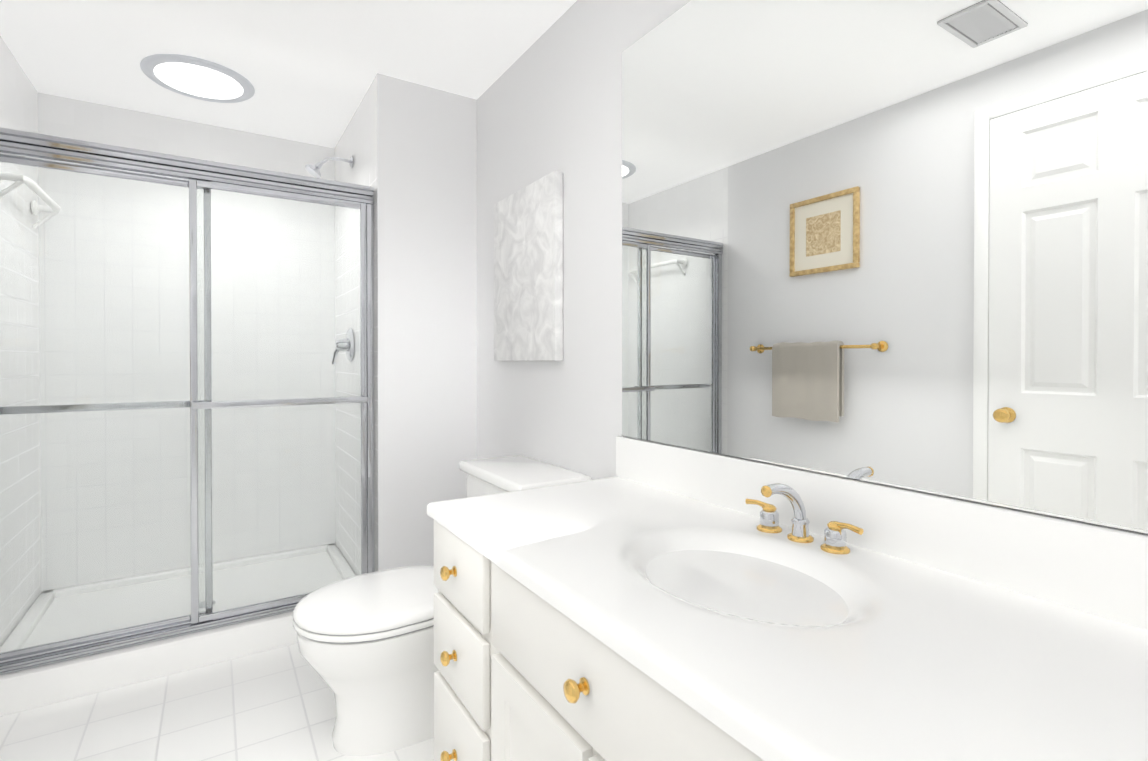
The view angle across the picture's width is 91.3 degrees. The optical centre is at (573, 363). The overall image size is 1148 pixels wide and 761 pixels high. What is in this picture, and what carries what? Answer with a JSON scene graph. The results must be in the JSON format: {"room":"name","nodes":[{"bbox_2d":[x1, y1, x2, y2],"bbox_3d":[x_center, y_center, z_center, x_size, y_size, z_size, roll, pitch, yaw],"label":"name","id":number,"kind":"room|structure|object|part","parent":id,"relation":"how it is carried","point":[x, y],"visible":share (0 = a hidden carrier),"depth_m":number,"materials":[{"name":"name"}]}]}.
{"room":"bathroom","nodes":[
{"label":"bathroom","id":0,"kind":"room"},
{"bbox_2d":[0,36,40,647],"bbox_3d":[-2.338,-0.060,2.242,0.120,2.440,1.170,0,0,-33],"label":"wall","id":1,"kind":"structure","parent":0,"point":[18,101],"depth_m":2.38,"materials":[{"name":"tile"}]},
{"bbox_2d":[0,172,60,228],"bbox_3d":[-2.291,-0.680,2.369,0.109,0.130,0.608,0,0,-33],"label":"shelf rail","id":2,"kind":"object","parent":1,"relation":"attached to","point":[52,213],"depth_m":2.32,"materials":[{"name":"white metal"}]},
{"bbox_2d":[38,92,335,592],"bbox_3d":[-1.822,-0.067,3.197,1.780,2.440,0.120,0,0,-33],"label":"wall","id":3,"kind":"structure","parent":0,"point":[64,117],"depth_m":2.94,"materials":[{"name":"tile"}]},
{"bbox_2d":[0,643,433,760],"bbox_3d":[-0.535,1.217,1.198,2.020,0.100,4.890,0,0,-33],"label":"floor","id":4,"kind":"structure","parent":0,"point":[276,704],"depth_m":1.82,"materials":[{"name":"tile"}]},
{"bbox_2d":[0,543,355,715],"bbox_3d":[-1.704,1.112,2.586,1.304,0.150,1.043,0,0,-33],"label":"shower base","id":5,"kind":"object","parent":4,"relation":"on","point":[22,690],"depth_m":2.34,"materials":[{"name":"white ceramic"}]},
{"bbox_2d":[0,127,374,674],"bbox_3d":[-1.456,0.127,2.192,1.298,1.824,0.122,0,0,-33],"label":"shower door","id":6,"kind":"structure","parent":5,"relation":"on","point":[48,152],"depth_m":2.17,"materials":[{"name":"clear glass"}]},
{"bbox_3d":[-1.718,0.150,2.062,0.652,1.711,0.057,0,0,-33],"label":"panel","id":7,"kind":"part","parent":6,"relation":"part of","materials":[{"name":"clear glass"}]},
{"bbox_3d":[-1.193,0.148,2.321,0.652,1.711,0.057,0,0,-33],"label":"panel","id":8,"kind":"part","parent":6,"relation":"part of","materials":[{"name":"clear glass"}]},
{"bbox_2d":[293,455,591,755],"bbox_3d":[-0.447,0.771,1.875,0.885,0.782,0.524,0,0,-33],"label":"toilet","id":9,"kind":"object","parent":4,"relation":"on","point":[365,641],"visible":0.54,"depth_m":1.67,"materials":[{"name":"white ceramic"}]},
{"bbox_2d":[427,480,1147,760],"bbox_3d":[0.348,0.780,0.858,0.650,0.780,1.729,0,0,-33],"label":"bathroom vanity","id":10,"kind":"object","parent":4,"relation":"on","point":[653,601],"depth_m":0.81,"materials":[{"name":"white paint"}]},
{"bbox_2d":[745,483,863,554],"bbox_3d":[0.379,0.346,1.088,0.245,0.222,0.264,0,0,-33],"label":"faucet","id":11,"kind":"object","parent":10,"relation":"on","point":[764,536],"depth_m":1.12,"materials":[{"name":"silver metal"}]},
{"bbox_2d":[0,0,576,147],"bbox_3d":[-0.535,-1.323,1.180,2.020,0.100,4.890,0,0,-33],"label":"ceiling","id":12,"kind":"structure","parent":0,"point":[309,70],"depth_m":2.28,"materials":[{"name":"white paint"}]},
{"bbox_2d":[140,54,254,102],"bbox_3d":[-1.689,-1.274,2.537,0.430,0.016,0.430,0,0,-33],"label":"skylight","id":13,"kind":"object","parent":12,"relation":"attached to","point":[199,78],"visible":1,"depth_m":2.51,"materials":[{"name":"white glass"}]},
{"bbox_2d":[334,73,476,574],"bbox_3d":[-0.955,-0.066,3.058,0.470,2.440,1.050,0,0,-33],"label":"wall","id":14,"kind":"structure","parent":0,"point":[410,147],"depth_m":2.62,"materials":[{"name":"white paint"}]},
{"bbox_2d":[305,156,353,177],"bbox_3d":[-1.246,-1.005,2.858,0.224,0.140,0.084,0,0,-33],"label":"shower head","id":15,"kind":"object","parent":14,"relation":"attached to","point":[313,170],"visible":0.98,"depth_m":2.83},
{"bbox_2d":[331,328,353,364],"bbox_3d":[-1.218,-0.089,2.942,0.091,0.193,0.180,0,0,-33],"label":"shower valve","id":16,"kind":"object","parent":14,"relation":"attached to","point":[345,346],"depth_m":2.92,"materials":[{"name":"silver metal"}]},
{"bbox_2d":[477,0,1147,534],"bbox_3d":[0.265,-0.057,1.701,0.120,2.440,4.890,0,0,-33],"label":"wall","id":17,"kind":"structure","parent":0,"point":[549,100],"depth_m":2.02,"materials":[{"name":"white paint"}]},
{"bbox_2d":[494,171,562,360],"bbox_3d":[-0.198,-0.356,2.270,0.037,0.690,0.530,0,0,-33],"label":"canvas art","id":18,"kind":"object","parent":17,"relation":"attached to","point":[528,272],"visible":1,"depth_m":2.19},
{"bbox_2d":[622,0,1147,533],"bbox_3d":[0.619,-0.365,1.023,0.006,1.193,1.730,0,0,-33],"label":"mirror","id":19,"kind":"object","parent":17,"relation":"attached to","point":[896,242],"visible":1,"depth_m":1.04,"materials":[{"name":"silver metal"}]}
]}

